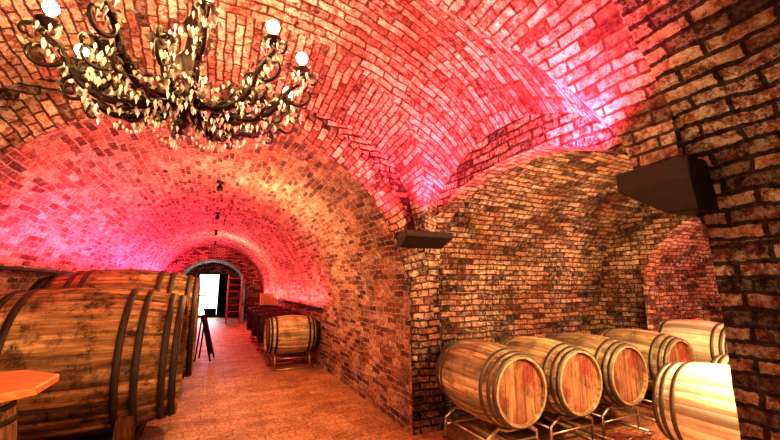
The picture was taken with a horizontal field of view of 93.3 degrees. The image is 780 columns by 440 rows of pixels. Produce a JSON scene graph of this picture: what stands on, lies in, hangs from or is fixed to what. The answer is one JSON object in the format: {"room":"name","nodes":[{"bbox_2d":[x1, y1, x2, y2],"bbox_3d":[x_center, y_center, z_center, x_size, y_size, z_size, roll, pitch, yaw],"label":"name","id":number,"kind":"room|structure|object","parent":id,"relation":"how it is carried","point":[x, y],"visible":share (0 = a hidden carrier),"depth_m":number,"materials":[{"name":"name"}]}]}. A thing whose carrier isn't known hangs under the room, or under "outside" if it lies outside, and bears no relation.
{"room":"wine cellar","nodes":[
{"label":"wine cellar","id":0,"kind":"room"},
{"bbox_2d":[0,112,409,317],"bbox_3d":[-4.424,0.995,9.241,3.922,1.970,13.467,5,-11,-25],"label":"ceiling","id":1,"kind":"structure","parent":0,"point":[80,196],"depth_m":4.85,"materials":[{"name":"brick"}]},
{"bbox_2d":[0,265,74,273],"bbox_3d":[-6.093,1.339,8.513,0.070,0.030,12.500,5,-11,-25],"label":"trim","id":2,"kind":"structure","parent":1,"relation":"attached to","point":[1,267],"depth_m":3.98,"materials":[{"name":"wood"}]},
{"bbox_2d":[217,181,223,190],"bbox_3d":[-2.669,-0.530,5.776,0.100,0.140,0.100,5,-11,-25],"label":"ceiling spotlight","id":3,"kind":"object","parent":1,"relation":"attached to","point":[219,187],"visible":1,"depth_m":5.75,"materials":[{"name":"metal"}]},
{"bbox_2d":[165,246,260,320],"bbox_3d":[-7.314,2.564,15.130,4.011,3.220,0.021,5,-11,-25],"label":"wall","id":4,"kind":"structure","parent":0,"point":[251,277],"depth_m":15.54,"materials":[{"name":"brick"}]},
{"bbox_2d":[186,263,240,317],"bbox_3d":[-8.523,3.251,17.573,2.815,2.715,0.019,5,-11,-25],"label":"wall","id":5,"kind":"structure","parent":0,"point":[207,267],"depth_m":17.86,"materials":[{"name":"brick"}]},
{"bbox_2d":[198,274,218,314],"bbox_3d":[-8.620,3.533,17.444,0.840,1.880,0.020,5,-11,-25],"label":"glass","id":6,"kind":"object","parent":5,"relation":"attached to","point":[212,280],"visible":0.79,"depth_m":17.46,"materials":[{"name":"white glass"}]},
{"bbox_2d":[198,273,227,316],"bbox_3d":[-8.385,3.523,17.301,1.271,2.070,0.550,5,-11,-25],"label":"frame","id":7,"kind":"object","parent":5,"relation":"attached to","point":[222,288],"visible":0.77,"depth_m":17.42,"materials":[{"name":"metal"}]},
{"bbox_2d":[181,259,245,319],"bbox_3d":[-7.922,3.107,16.314,2.618,2.558,2.816,5,-11,-25],"label":"wall","id":8,"kind":"structure","parent":0,"point":[238,272],"depth_m":16.27,"materials":[{"name":"stone"}]},
{"bbox_2d":[0,73,441,434],"bbox_3d":[-1.531,0.360,3.191,4.609,3.407,0.026,5,-11,-25],"label":"wall","id":9,"kind":"structure","parent":0,"point":[425,332],"depth_m":3.89,"materials":[{"name":"brick"}]},
{"bbox_2d":[0,76,433,317],"bbox_3d":[-1.530,-0.189,3.292,4.438,2.230,0.052,5,-11,-25],"label":"brick arch","id":10,"kind":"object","parent":9,"relation":"attached to","point":[23,122],"depth_m":3.77,"materials":[{"name":"brick"}]},
{"bbox_2d":[393,230,452,248],"bbox_3d":[0.360,0.221,4.017,0.570,0.160,0.320,5,-11,-25],"label":"wall lamp","id":11,"kind":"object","parent":9,"relation":"attached to","point":[406,238],"depth_m":3.92,"materials":[{"name":"metal"}]},
{"bbox_2d":[260,296,412,434],"bbox_3d":[-2.664,2.667,9.800,0.025,1.168,13.461,5,-11,-25],"label":"wall","id":12,"kind":"structure","parent":0,"point":[370,353],"depth_m":4.88,"materials":[{"name":"brick"}]},
{"bbox_2d":[278,299,321,308],"bbox_3d":[-3.254,2.376,10.943,0.060,0.030,9.000,5,-11,-25],"label":"trim","id":13,"kind":"structure","parent":12,"relation":"attached to","point":[310,306],"depth_m":8.21,"materials":[{"name":"wood"}]},
{"bbox_2d":[0,0,681,230],"bbox_3d":[-0.965,-0.977,2.228,4.259,1.716,2.640,5,-11,-25],"label":"ceiling","id":14,"kind":"structure","parent":0,"point":[423,83],"depth_m":2.82,"materials":[{"name":"brick"}]},
{"bbox_2d":[15,0,318,152],"bbox_3d":[-1.089,-1.165,2.063,1.295,1.410,1.247,5,-11,-25],"label":"chandelier","id":15,"kind":"object","parent":14,"relation":"hanging from","point":[182,97],"visible":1,"depth_m":1.76,"materials":[{"name":"metal"}]},
{"bbox_2d":[67,316,669,439],"bbox_3d":[-1.345,3.116,9.037,10.905,0.008,22.204,5,-11,-25],"label":"floor","id":16,"kind":"structure","parent":0,"point":[234,395],"depth_m":4.39,"materials":[{"name":"brown tile"}]},
{"bbox_2d":[0,370,59,439],"bbox_3d":[-2.437,1.396,1.971,0.832,0.935,0.832,5,-11,-25],"label":"table","id":17,"kind":"object","parent":16,"relation":"on","point":[18,384],"visible":1,"depth_m":2.12,"materials":[{"name":"brown wood"}]},
{"bbox_2d":[0,286,187,439],"bbox_3d":[-2.955,1.389,3.522,1.680,1.487,1.350,5,-11,-25],"label":"large cask","id":18,"kind":"object","parent":16,"relation":"on","point":[117,354],"visible":0.97,"depth_m":3.15,"materials":[{"name":"brown wood"}]},
{"bbox_2d":[33,268,199,378],"bbox_3d":[-3.568,1.517,4.923,1.720,1.722,1.560,5,-11,-25],"label":"large cask","id":19,"kind":"object","parent":16,"relation":"on","point":[161,281],"visible":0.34,"depth_m":4.72,"materials":[{"name":"brown wood"}]},
{"bbox_2d":[194,314,214,361],"bbox_3d":[-3.757,2.393,7.530,0.311,0.890,0.431,3,-10,-15],"label":"sign","id":20,"kind":"object","parent":16,"relation":"on","point":[206,331],"visible":0.98,"depth_m":7.44,"materials":[{"name":"wood"}]},
{"bbox_2d":[225,275,242,323],"bbox_3d":[-6.250,3.160,14.754,0.550,1.914,0.632,5,-11,-25],"label":"step ladder","id":21,"kind":"object","parent":16,"relation":"on","point":[229,278],"visible":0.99,"depth_m":14.59,"materials":[{"name":"red paint"}]},
{"bbox_2d":[254,337,261,349],"bbox_3d":[-2.882,2.986,9.103,0.862,0.280,0.588,5,-11,-25],"label":"rack","id":22,"kind":"object","parent":16,"relation":"on","point":[258,345],"visible":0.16,"depth_m":9.11,"materials":[{"name":"metal"}]},
{"bbox_2d":[251,307,290,336],"bbox_3d":[-2.937,2.542,9.154,0.900,0.712,0.700,5,-11,-25],"label":"wine barrel","id":23,"kind":"object","parent":22,"relation":"on","point":[256,313],"visible":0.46,"depth_m":8.98,"materials":[{"name":"brown wood"}]},
{"bbox_2d":[259,344,301,358],"bbox_3d":[-2.365,2.798,8.036,0.862,0.280,0.588,5,-11,-25],"label":"rack","id":24,"kind":"object","parent":16,"relation":"on","point":[265,357],"visible":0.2,"depth_m":7.82,"materials":[{"name":"metal"}]},
{"bbox_2d":[257,310,301,343],"bbox_3d":[-2.421,2.354,8.088,0.900,0.712,0.700,5,-11,-25],"label":"wine barrel","id":25,"kind":"object","parent":24,"relation":"on","point":[262,317],"visible":0.35,"depth_m":7.90,"materials":[{"name":"brown wood"}]},
{"bbox_2d":[267,351,317,370],"bbox_3d":[-1.827,2.602,6.925,0.862,0.280,0.588,5,-11,-25],"label":"rack","id":26,"kind":"object","parent":16,"relation":"on","point":[272,354],"visible":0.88,"depth_m":6.76,"materials":[{"name":"metal"}]},
{"bbox_2d":[264,314,317,353],"bbox_3d":[-1.883,2.158,6.976,0.900,0.712,0.700,5,-11,-25],"label":"wine barrel","id":27,"kind":"object","parent":26,"relation":"on","point":[287,334],"visible":1,"depth_m":6.73,"materials":[{"name":"brown wood"}]},
{"bbox_2d":[442,406,537,439],"bbox_3d":[0.964,1.975,3.425,0.588,0.300,0.862,5,-11,-25],"label":"rack","id":28,"kind":"object","parent":16,"relation":"on","point":[446,419],"visible":0.57,"depth_m":3.51,"materials":[{"name":"metal"}]},
{"bbox_2d":[435,339,547,429],"bbox_3d":[0.938,1.535,3.559,0.700,0.712,0.920,5,-11,-25],"label":"wine barrel","id":29,"kind":"object","parent":28,"relation":"on","point":[500,385],"visible":1,"depth_m":3.23,"materials":[{"name":"brown wood"}]},
{"bbox_2d":[502,414,596,439],"bbox_3d":[1.623,2.026,3.712,0.588,0.300,0.862,5,-11,-25],"label":"rack","id":30,"kind":"object","parent":16,"relation":"on","point":[558,417],"visible":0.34,"depth_m":3.57,"materials":[{"name":"metal"}]},
{"bbox_2d":[498,336,602,416],"bbox_3d":[1.596,1.586,3.846,0.700,0.712,0.920,5,-11,-25],"label":"wine barrel","id":31,"kind":"object","parent":30,"relation":"on","point":[573,375],"visible":0.65,"depth_m":3.48,"materials":[{"name":"brown wood"}]},
{"bbox_2d":[548,405,653,439],"bbox_3d":[2.268,2.077,4.005,0.588,0.300,0.862,5,-11,-25],"label":"rack","id":32,"kind":"object","parent":16,"relation":"on","point":[602,416],"visible":0.52,"depth_m":3.79,"materials":[{"name":"metal"}]},
{"bbox_2d":[546,332,648,406],"bbox_3d":[2.241,1.637,4.138,0.700,0.712,0.920,5,-11,-25],"label":"wine barrel","id":33,"kind":"object","parent":32,"relation":"on","point":[623,366],"visible":0.58,"depth_m":3.77,"materials":[{"name":"brown wood"}]},
{"bbox_2d":[602,399,655,420],"bbox_3d":[3.130,2.150,4.420,0.588,0.300,0.862,5,-11,-25],"label":"rack","id":34,"kind":"object","parent":16,"relation":"on","point":[646,401],"visible":0.02,"depth_m":4.32,"materials":[{"name":"metal"}]},
{"bbox_2d":[596,328,696,390],"bbox_3d":[3.104,1.711,4.554,0.700,0.712,0.920,5,-11,-25],"label":"wine barrel","id":35,"kind":"object","parent":34,"relation":"on","point":[658,349],"visible":0.27,"depth_m":4.24,"materials":[{"name":"brown wood"}]},
{"bbox_3d":[2.571,1.833,2.507,0.588,0.260,0.862,5,-11,-25],"label":"rack","id":36,"kind":"object","parent":16,"relation":"on","visible":0},
{"bbox_2d":[652,362,737,439],"bbox_3d":[2.544,1.413,2.637,0.700,0.712,0.920,5,-11,-27],"label":"wine barrel","id":37,"kind":"object","parent":36,"relation":"on","point":[691,400],"visible":0.77,"depth_m":2.69,"materials":[{"name":"brown wood"}]},
{"bbox_3d":[3.293,1.893,2.846,0.588,0.260,0.862,5,-11,-25],"label":"rack","id":38,"kind":"object","parent":16,"relation":"on","visible":0},
{"bbox_2d":[710,354,727,364],"bbox_3d":[3.266,1.473,2.976,0.700,0.712,0.920,5,-11,-27],"label":"wine barrel","id":39,"kind":"object","parent":38,"relation":"on","point":[718,359],"visible":0.12,"depth_m":3.31,"materials":[{"name":"brown wood"}]},
{"bbox_2d":[423,112,703,251],"bbox_3d":[0.940,-0.273,3.019,0.026,1.142,2.626,5,-11,-25],"label":"wall","id":40,"kind":"structure","parent":0,"point":[530,133],"depth_m":2.79,"materials":[{"name":"red brick"}]},
{"bbox_2d":[424,147,708,264],"bbox_3d":[1.028,-0.098,3.034,0.224,0.808,2.625,5,-11,-25],"label":"trim","id":41,"kind":"structure","parent":40,"relation":"attached to","point":[455,201],"depth_m":3.42,"materials":[{"name":"brick"}]},
{"bbox_2d":[438,291,699,420],"bbox_3d":[3.023,1.766,5.405,5.718,1.410,0.022,5,-11,-25],"label":"wall","id":42,"kind":"structure","parent":0,"point":[492,317],"depth_m":4.89,"materials":[{"name":"brick"}]},
{"bbox_2d":[438,152,709,292],"bbox_3d":[3.790,0.059,4.067,5.721,1.516,3.596,5,-11,-25],"label":"ceiling","id":43,"kind":"structure","parent":0,"point":[548,223],"depth_m":4.72,"materials":[{"name":"brick"}]},
{"bbox_2d":[599,203,699,399],"bbox_3d":[4.090,0.730,4.091,0.260,2.994,3.591,5,-11,-25],"label":"wall","id":44,"kind":"structure","parent":0,"point":[632,256],"depth_m":5.16,"materials":[{"name":"brick"}]},
{"bbox_2d":[670,107,691,156],"bbox_3d":[-0.400,-1.138,1.053,4.308,2.217,0.024,5,-11,-25],"label":"wall","id":45,"kind":"structure","parent":0,"point":[683,146],"depth_m":1.80,"materials":[{"name":"brick"}]},
{"bbox_2d":[616,156,718,217],"bbox_3d":[1.552,-0.129,1.944,0.570,0.250,0.340,5,-11,-25],"label":"wall lamp","id":46,"kind":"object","parent":45,"relation":"attached to","point":[684,185],"depth_m":1.75,"materials":[{"name":"dark painted metal"}]},
{"bbox_2d":[608,0,779,240],"bbox_3d":[0.188,-1.081,-0.206,4.313,1.680,2.749,5,-11,-25],"label":"arch","id":47,"kind":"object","parent":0,"point":[715,63],"depth_m":1.63,"materials":[{"name":"brick"}]},
{"bbox_2d":[695,243,721,322],"bbox_3d":[6.364,0.933,5.152,0.024,2.965,3.592,5,-11,-25],"label":"wall","id":48,"kind":"structure","parent":0,"point":[705,280],"depth_m":6.58,"materials":[{"name":"brick"}]},
{"bbox_2d":[710,237,779,439],"bbox_3d":[2.126,0.733,0.416,0.024,1.712,2.737,5,-11,-25],"label":"wall","id":49,"kind":"structure","parent":0,"point":[747,272],"depth_m":1.61,"materials":[{"name":"brick"}]},
{"bbox_3d":[4.193,2.184,4.840,0.588,0.380,0.862,5,-11,-25],"label":"rack","id":50,"kind":"object","parent":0,"visible":0},
{"bbox_2d":[658,319,725,362],"bbox_3d":[4.167,1.705,4.980,0.700,0.712,0.920,5,-11,-25],"label":"wine barrel","id":51,"kind":"object","parent":50,"relation":"on","point":[706,338],"visible":0.38,"depth_m":4.74,"materials":[{"name":"brown wood"}]},
{"bbox_3d":[-3.485,3.206,10.347,0.862,0.280,0.588,5,-11,-25],"label":"rack","id":52,"kind":"object","parent":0,"visible":0},
{"bbox_2d":[247,305,281,329],"bbox_3d":[-3.540,2.762,10.399,0.900,0.712,0.700,5,-11,-25],"label":"wine barrel","id":53,"kind":"object","parent":52,"relation":"on","point":[250,309],"visible":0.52,"depth_m":10.22,"materials":[{"name":"brown wood"}]},
{"bbox_2d":[259,293,277,304],"bbox_3d":[-3.466,2.260,10.518,0.470,0.311,0.370,5,-11,-25],"label":"cardboard box","id":54,"kind":"object","parent":53,"relation":"on","point":[265,298],"visible":1,"depth_m":10.37,"materials":[{"name":"brown cardboard"}]}
]}

